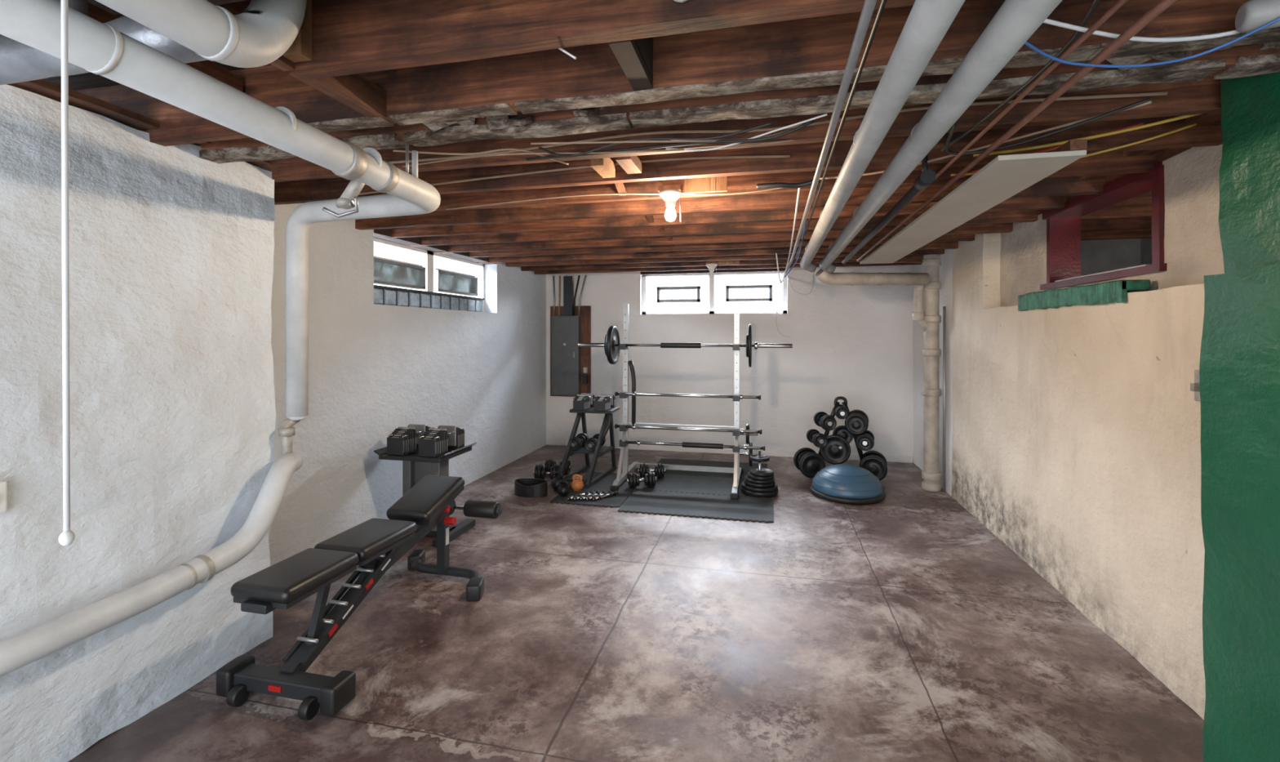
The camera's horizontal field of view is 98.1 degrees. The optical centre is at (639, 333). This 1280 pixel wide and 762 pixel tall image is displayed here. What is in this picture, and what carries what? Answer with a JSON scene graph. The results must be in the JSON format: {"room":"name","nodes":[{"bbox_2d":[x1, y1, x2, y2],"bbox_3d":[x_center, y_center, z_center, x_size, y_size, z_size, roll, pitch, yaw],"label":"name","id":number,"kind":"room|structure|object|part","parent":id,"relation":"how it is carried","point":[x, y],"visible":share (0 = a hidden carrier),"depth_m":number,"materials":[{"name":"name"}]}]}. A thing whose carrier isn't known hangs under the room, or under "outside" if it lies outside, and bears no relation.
{"room":"gym","nodes":[
{"label":"gym","id":0,"kind":"room"},
{"bbox_2d":[0,84,275,761],"bbox_3d":[-2.656,0.351,0.951,0.868,2.330,3.899,0,0,13],"label":"wall","id":1,"kind":"structure","parent":0,"point":[172,395],"depth_m":2.11,"materials":[{"name":"white paint"}]},
{"bbox_2d":[0,480,7,513],"bbox_3d":[-2.036,0.520,1.737,0.045,0.100,0.075,0,0,13],"label":"switch box","id":2,"kind":"object","parent":1,"relation":"attached to","point":[3,484],"visible":1,"depth_m":1.76,"materials":[{"name":"white paint"}]},
{"bbox_2d":[268,203,546,565],"bbox_3d":[-1.955,0.250,5.163,0.320,2.500,4.850,0,0,13],"label":"wall","id":3,"kind":"structure","parent":0,"point":[375,370],"depth_m":4.25,"materials":[{"name":"white paint"}]},
{"bbox_2d":[373,237,484,311],"bbox_3d":[-1.980,-0.490,5.191,0.100,0.540,1.966,0,0,13],"label":"window","id":4,"kind":"structure","parent":3,"relation":"in","point":[424,277],"depth_m":5.11,"materials":[{"name":"white paint"}]},
{"bbox_2d":[67,444,1204,761],"bbox_3d":[0.101,1.560,2.901,5.300,0.120,8.900,0,0,13],"label":"floor","id":5,"kind":"structure","parent":0,"point":[900,627],"depth_m":2.56,"materials":[{"name":"concrete"}]},
{"bbox_2d":[216,474,502,719],"bbox_3d":[-1.306,1.180,2.847,0.685,0.640,1.486,0,0,13],"label":"weight bench","id":6,"kind":"object","parent":5,"relation":"on","point":[375,544],"visible":1,"depth_m":2.44,"materials":[{"name":"black leather"}]},
{"bbox_2d":[373,423,476,546],"bbox_3d":[-1.607,1.101,4.175,0.578,0.798,0.460,0,0,13],"label":"stand","id":7,"kind":"object","parent":5,"relation":"on","point":[424,450],"visible":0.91,"depth_m":4.09,"materials":[{"name":"black metal"}]},
{"bbox_2d":[514,477,547,497],"bbox_3d":[-1.014,1.434,5.153,0.320,0.128,0.189,0,0,13],"label":"belt","id":8,"kind":"object","parent":5,"relation":"on","point":[526,486],"visible":1,"depth_m":5.09,"materials":[{"name":"black leather"}]},
{"bbox_2d":[533,463,560,479],"bbox_3d":[-0.935,1.415,5.632,0.287,0.170,0.201,0,0,13],"label":"dumbbell","id":9,"kind":"object","parent":5,"relation":"on","point":[540,472],"depth_m":5.58,"materials":[{"name":"black metal"}]},
{"bbox_2d":[544,458,571,475],"bbox_3d":[-0.874,1.420,5.895,0.284,0.160,0.161,0,0,7],"label":"dumbbell","id":10,"kind":"object","parent":5,"relation":"on","point":[548,463],"visible":0.57,"depth_m":5.85,"materials":[{"name":"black metal"}]},
{"bbox_2d":[551,471,565,491],"bbox_3d":[-0.783,1.409,5.309,0.140,0.182,0.140,0,0,13],"label":"kettlebell","id":11,"kind":"object","parent":5,"relation":"on","point":[554,482],"visible":0.77,"depth_m":5.27,"materials":[{"name":"metal"}]},
{"bbox_2d":[557,392,619,488],"bbox_3d":[-0.498,1.061,5.729,0.490,0.855,0.788,0,0,13],"label":"dumbbell rack","id":12,"kind":"object","parent":5,"relation":"on","point":[583,403],"visible":0.99,"depth_m":5.61,"materials":[{"name":"black metal"}]},
{"bbox_2d":[550,457,773,522],"bbox_3d":[0.339,1.476,5.568,1.930,0.048,1.995,0,0,13],"label":"rubber floor mat","id":13,"kind":"object","parent":5,"relation":"on","point":[691,493],"depth_m":5.05,"materials":[{"name":"black rubber"}]},
{"bbox_2d":[557,479,569,496],"bbox_3d":[-0.701,1.415,5.085,0.110,0.146,0.110,0,0,13],"label":"kettlebell","id":14,"kind":"object","parent":13,"relation":"on","point":[563,490],"visible":1,"depth_m":5.06,"materials":[{"name":"metal"}]},
{"bbox_2d":[570,473,583,491],"bbox_3d":[-0.592,1.409,5.245,0.120,0.158,0.120,0,0,13],"label":"kettlebell","id":15,"kind":"object","parent":13,"relation":"on","point":[577,484],"visible":1,"depth_m":5.21,"materials":[{"name":"orange metal"}]},
{"bbox_3d":[-0.428,1.470,5.023,0.444,0.036,0.195,0,0,-43],"label":"chrome dumbbell handles","id":16,"kind":"part","parent":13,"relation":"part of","materials":[{"name":"silver metal"}]},
{"bbox_2d":[626,471,656,488],"bbox_3d":[0.017,1.413,5.352,0.284,0.150,0.151,0,0,-10],"label":"dumbbell","id":17,"kind":"object","parent":13,"relation":"on","point":[650,478],"visible":1,"depth_m":5.31,"materials":[{"name":"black metal"}]},
{"bbox_2d":[637,462,665,477],"bbox_3d":[0.121,1.413,5.718,0.284,0.150,0.150,0,0,1],"label":"dumbbell","id":18,"kind":"object","parent":13,"relation":"on","point":[643,469],"visible":0.97,"depth_m":5.67,"materials":[{"name":"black metal"}]},
{"bbox_2d":[610,302,758,498],"bbox_3d":[0.493,0.594,5.581,1.355,1.788,1.010,0,0,13],"label":"rack","id":19,"kind":"object","parent":13,"relation":"on","point":[737,470],"visible":0.92,"depth_m":5.59,"materials":[{"name":"silver metal"}]},
{"bbox_2d":[577,324,792,367],"bbox_3d":[0.401,0.120,5.459,2.120,0.410,0.410,0,0,13],"label":"barbell","id":20,"kind":"object","parent":19,"relation":"on","point":[611,343],"visible":1,"depth_m":5.45,"materials":[{"name":"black metal"}]},
{"bbox_2d":[614,391,760,399],"bbox_3d":[0.451,0.612,5.452,1.440,0.044,0.044,0,0,13],"label":"bar","id":21,"kind":"object","parent":19,"relation":"on","point":[633,393],"visible":1,"depth_m":5.44,"materials":[{"name":"silver metal"}]},
{"bbox_2d":[614,423,761,434],"bbox_3d":[0.455,0.940,5.451,1.450,0.044,0.044,0,0,13],"label":"bar","id":22,"kind":"object","parent":19,"relation":"on","point":[633,426],"visible":1,"depth_m":5.43,"materials":[{"name":"silver metal"}]},
{"bbox_2d":[619,439,764,450],"bbox_3d":[0.494,1.095,5.442,1.430,0.050,0.050,0,0,13],"label":"bar","id":23,"kind":"object","parent":19,"relation":"on","point":[685,444],"visible":0.97,"depth_m":5.41,"materials":[{"name":"silver metal"}]},
{"bbox_2d":[746,423,749,444],"bbox_3d":[1.071,1.000,5.520,0.030,0.200,0.200,0,0,13],"label":"weight plate","id":24,"kind":"object","parent":19,"relation":"on","point":[747,424],"visible":0.77,"depth_m":5.44,"materials":[{"name":"metal"}]},
{"bbox_2d":[748,441,752,466],"bbox_3d":[1.101,1.200,5.513,0.030,0.240,0.240,0,0,13],"label":"weight plate","id":25,"kind":"object","parent":19,"relation":"on","point":[750,451],"visible":0.8,"depth_m":5.42,"materials":[{"name":"metal"}]},
{"bbox_2d":[741,449,778,497],"bbox_3d":[1.121,1.293,5.201,0.340,0.386,0.340,0,0,13],"label":"plate stack","id":26,"kind":"object","parent":13,"relation":"on","point":[759,482],"visible":1,"depth_m":5.10,"materials":[{"name":"metal"}]},
{"bbox_2d":[793,395,887,480],"bbox_3d":[2.055,1.071,5.693,0.920,0.855,0.423,0,0,13],"label":"dumbbell rack","id":27,"kind":"object","parent":5,"relation":"on","point":[835,448],"visible":0.99,"depth_m":5.58,"materials":[{"name":"metal"}]},
{"bbox_2d":[809,463,885,504],"bbox_3d":[1.923,1.363,5.161,0.660,0.275,0.660,0,0,13],"label":"ball","id":28,"kind":"object","parent":5,"relation":"on","point":[845,483],"visible":1,"depth_m":4.95,"materials":[{"name":"blue rubber"}]},
{"bbox_2d":[911,253,946,491],"bbox_3d":[2.751,0.375,5.316,0.269,2.250,0.216,0,0,13],"label":"pipe","id":29,"kind":"object","parent":5,"relation":"on","point":[926,308],"visible":0.99,"depth_m":5.27,"materials":[{"name":"beige paint"}]},
{"bbox_2d":[75,0,1249,274],"bbox_3d":[0.208,-0.878,2.698,5.405,0.252,7.959,0,0,13],"label":"ceiling","id":30,"kind":"structure","parent":0,"point":[427,55],"depth_m":2.13,"materials":[{"name":"brown wood"}]},
{"bbox_2d":[58,0,75,545],"bbox_3d":[-0.931,-0.323,0.901,0.021,1.334,0.019,0,0,13],"label":"pull cord","id":31,"kind":"object","parent":30,"relation":"hanging from","point":[67,536],"visible":1,"depth_m":0.90,"materials":[{"name":"white plastic"}]},
{"bbox_2d":[0,0,208,84],"bbox_3d":[-1.507,-0.854,1.523,0.807,0.292,0.132,0,0,9],"label":"pipe","id":32,"kind":"object","parent":30,"relation":"attached to","point":[20,62],"visible":0.34,"depth_m":1.50,"materials":[{"name":"silver metal"}]},
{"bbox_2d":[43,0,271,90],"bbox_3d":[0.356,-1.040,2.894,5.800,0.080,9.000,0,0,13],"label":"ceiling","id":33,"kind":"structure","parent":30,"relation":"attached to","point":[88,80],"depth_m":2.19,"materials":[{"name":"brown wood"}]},
{"bbox_2d":[5,0,388,166],"bbox_3d":[-1.681,-0.880,1.002,1.185,0.241,3.206,0,0,13],"label":"joist","id":34,"kind":"structure","parent":30,"relation":"attached to","point":[355,91],"depth_m":1.85,"materials":[{"name":"brown wood"}]},
{"bbox_2d":[94,0,306,67],"bbox_3d":[-1.139,-0.812,0.494,0.120,0.388,2.056,0,0,13],"label":"supply pipe","id":35,"kind":"object","parent":30,"relation":"attached to","point":[258,36],"visible":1,"depth_m":1.24,"materials":[{"name":"white plastic"}]},
{"bbox_2d":[0,0,440,676],"bbox_3d":[-1.637,0.144,1.207,1.052,1.808,3.223,0,0,13],"label":"pipe","id":36,"kind":"object","parent":30,"relation":"attached to","point":[95,46],"visible":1,"depth_m":1.84,"materials":[{"name":"paint"}]},
{"bbox_2d":[591,37,672,240],"bbox_3d":[0.110,-0.868,3.074,0.480,0.224,3.237,0,0,13],"label":"joist bridging","id":37,"kind":"object","parent":30,"relation":"attached to","point":[635,57],"visible":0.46,"depth_m":1.69,"materials":[{"name":"brown wood"}]},
{"bbox_2d":[673,0,688,3],"bbox_3d":[0.101,-0.832,1.336,0.070,0.073,0.030,0,0,13],"label":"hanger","id":38,"kind":"object","parent":30,"relation":"attached to","point":[675,1],"visible":1,"depth_m":1.33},
{"bbox_2d":[657,176,727,221],"bbox_3d":[0.281,-0.730,2.973,0.362,0.260,0.124,0,0,13],"label":"light bulb","id":39,"kind":"object","parent":30,"relation":"hanging from","point":[670,190],"visible":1,"depth_m":2.98,"materials":[{"name":"beige glass"}]},
{"bbox_2d":[706,260,739,278],"bbox_3d":[0.906,-0.730,6.102,0.362,0.260,0.124,0,0,13],"label":"light bulb","id":40,"kind":"object","parent":30,"relation":"hanging from","point":[711,265],"visible":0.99,"depth_m":6.11,"materials":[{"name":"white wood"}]},
{"bbox_2d":[197,26,1279,164],"bbox_3d":[0.217,-0.872,1.841,4.804,0.265,0.293,0,0,13],"label":"beam","id":41,"kind":"structure","parent":30,"relation":"attached to","point":[1258,53],"depth_m":1.82,"materials":[{"name":"brown wood"}]},
{"bbox_2d":[755,178,820,188],"bbox_3d":[0.736,-0.742,2.771,0.310,0.041,0.051,0,0,21],"label":"pipe","id":42,"kind":"object","parent":30,"relation":"attached to","point":[766,185],"visible":0.9,"depth_m":2.76,"materials":[{"name":"grey metal"}]},
{"bbox_2d":[358,0,1279,283],"bbox_3d":[0.357,-0.702,2.896,3.802,0.501,4.806,0,0,13],"label":"wiring","id":43,"kind":"object","parent":30,"relation":"attached to","point":[704,140],"depth_m":2.09,"materials":[{"name":"white plastic"}]},
{"bbox_2d":[780,0,876,275],"bbox_3d":[0.860,-0.627,2.932,0.069,0.169,7.701,0,0,13],"label":"conduit","id":44,"kind":"object","parent":30,"relation":"attached to","point":[868,6],"visible":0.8,"depth_m":1.55,"materials":[{"name":"grey metal"}]},
{"bbox_2d":[800,0,965,272],"bbox_3d":[0.823,-0.645,2.039,0.149,0.220,5.944,0,0,13],"label":"pipe","id":45,"kind":"object","parent":30,"relation":"attached to","point":[927,23],"visible":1,"depth_m":1.38,"materials":[{"name":"grey metal"}]},
{"bbox_2d":[841,155,935,263],"bbox_3d":[1.510,-0.686,3.629,0.060,0.147,2.650,0,0,13],"label":"gas pipe","id":46,"kind":"object","parent":30,"relation":"attached to","point":[927,176],"visible":0.93,"depth_m":2.69,"materials":[{"name":"black metal"}]},
{"bbox_2d":[818,0,1062,272],"bbox_3d":[1.000,-0.645,2.050,0.149,0.220,6.044,0,0,13],"label":"pipe","id":47,"kind":"object","parent":30,"relation":"attached to","point":[1015,21],"visible":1,"depth_m":1.39,"materials":[{"name":"grey metal"}]},
{"bbox_2d":[815,268,929,285],"bbox_3d":[2.123,-0.520,5.116,1.042,0.164,0.166,0,0,-3],"label":"pipe","id":48,"kind":"object","parent":47,"relation":"attached to","point":[852,278],"visible":0.94,"depth_m":5.07,"materials":[{"name":"beige paint"}]},
{"bbox_2d":[859,138,1087,263],"bbox_3d":[1.724,-0.680,3.380,0.270,0.149,3.000,0,0,13],"label":"panel board","id":49,"kind":"object","parent":30,"relation":"attached to","point":[1005,176],"visible":1,"depth_m":2.43,"materials":[{"name":"white wood"}]},
{"bbox_2d":[850,0,1128,260],"bbox_3d":[1.544,-0.700,2.112,0.609,0.043,6.407,0,0,13],"label":"supply pipe","id":50,"kind":"object","parent":30,"relation":"attached to","point":[1119,3],"visible":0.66,"depth_m":1.58,"materials":[{"name":"orange metal"}]},
{"bbox_2d":[856,0,1177,262],"bbox_3d":[1.606,-0.675,2.099,0.614,0.051,6.410,0,0,13],"label":"supply pipe","id":51,"kind":"object","parent":30,"relation":"attached to","point":[1162,5],"visible":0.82,"depth_m":1.58,"materials":[{"name":"orange metal"}]},
{"bbox_2d":[1235,0,1279,32],"bbox_3d":[1.565,-0.851,1.218,0.363,0.299,0.068,0,0,25],"label":"pipe","id":52,"kind":"object","parent":30,"relation":"attached to","point":[1252,15],"visible":1,"depth_m":1.26,"materials":[{"name":"white plastic"}]},
{"bbox_2d":[546,264,913,459],"bbox_3d":[1.031,0.250,7.109,5.270,2.500,0.320,0,0,13],"label":"wall","id":53,"kind":"structure","parent":0,"point":[854,343],"depth_m":6.83,"materials":[{"name":"white paint"}]},
{"bbox_2d":[550,275,591,396],"bbox_3d":[-0.938,0.038,7.317,0.560,1.603,0.150,0,0,13],"label":"breaker panel","id":54,"kind":"object","parent":53,"relation":"attached to","point":[570,323],"visible":0.98,"depth_m":7.29,"materials":[{"name":"grey metal"}]},
{"bbox_2d":[642,271,786,314],"bbox_3d":[0.929,-0.500,7.092,1.840,0.520,0.080,0,0,13],"label":"window","id":55,"kind":"structure","parent":53,"relation":"in","point":[711,286],"depth_m":7.08,"materials":[{"name":"white paint"}]},
{"bbox_2d":[603,444,912,462],"bbox_3d":[1.289,1.465,6.870,3.842,0.076,0.034,0,0,13],"label":"baseboard","id":56,"kind":"structure","parent":53,"relation":"attached to","point":[891,458],"depth_m":6.83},
{"bbox_2d":[775,275,790,337],"bbox_3d":[1.742,-0.323,6.750,0.185,0.754,0.015,0,0,10],"label":"cable","id":57,"kind":"object","parent":53,"relation":"attached to","point":[780,276],"visible":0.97,"depth_m":6.75,"materials":[{"name":"white plastic"}]},
{"bbox_2d":[787,271,814,294],"bbox_3d":[1.946,-0.606,6.694,0.308,0.290,0.028,0,0,13],"label":"cable","id":58,"kind":"object","parent":53,"relation":"attached to","point":[814,271],"visible":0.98,"depth_m":6.67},
{"bbox_2d":[912,143,1224,719],"bbox_3d":[2.858,0.253,3.960,0.518,2.515,5.011,0,0,13],"label":"wall","id":59,"kind":"structure","parent":0,"point":[1073,432],"depth_m":2.87,"materials":[{"name":"beige paint"}]},
{"bbox_2d":[1017,279,1150,311],"bbox_3d":[2.441,-0.200,3.132,0.122,0.113,1.098,0,0,13],"label":"brick ledge","id":60,"kind":"object","parent":59,"relation":"attached to","point":[1112,291],"visible":1,"depth_m":2.91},
{"bbox_2d":[1036,146,1191,289],"bbox_3d":[2.603,-0.578,3.069,0.226,0.598,1.455,0,0,13],"label":"window","id":61,"kind":"structure","parent":59,"relation":"in","point":[1063,224],"depth_m":3.12,"materials":[{"name":"red paint"}]},
{"bbox_2d":[1190,369,1200,401],"bbox_3d":[2.137,0.200,2.105,0.085,0.120,0.060,0,0,13],"label":"wall bracket","id":62,"kind":"object","parent":59,"relation":"attached to","point":[1195,387],"visible":0.26,"depth_m":2.11,"materials":[{"name":"paint"}]},
{"bbox_2d":[1080,191,1151,275],"bbox_3d":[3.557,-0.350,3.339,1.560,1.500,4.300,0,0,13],"label":"window pane","id":63,"kind":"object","parent":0,"point":[1117,236],"depth_m":4.83,"materials":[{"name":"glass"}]},
{"bbox_2d":[1052,112,1221,196],"bbox_3d":[2.822,-0.865,4.072,0.433,0.082,4.804,0,0,13],"label":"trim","id":64,"kind":"structure","parent":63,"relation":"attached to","point":[1204,118],"depth_m":2.21,"materials":[{"name":"brown wood"}]},
{"bbox_2d":[1199,72,1279,761],"bbox_3d":[1.773,0.327,-0.101,0.730,2.364,3.819,0,0,13],"label":"wall","id":65,"kind":"structure","parent":0,"point":[1239,365],"depth_m":1.69,"materials":[{"name":"green paint"}]}
]}

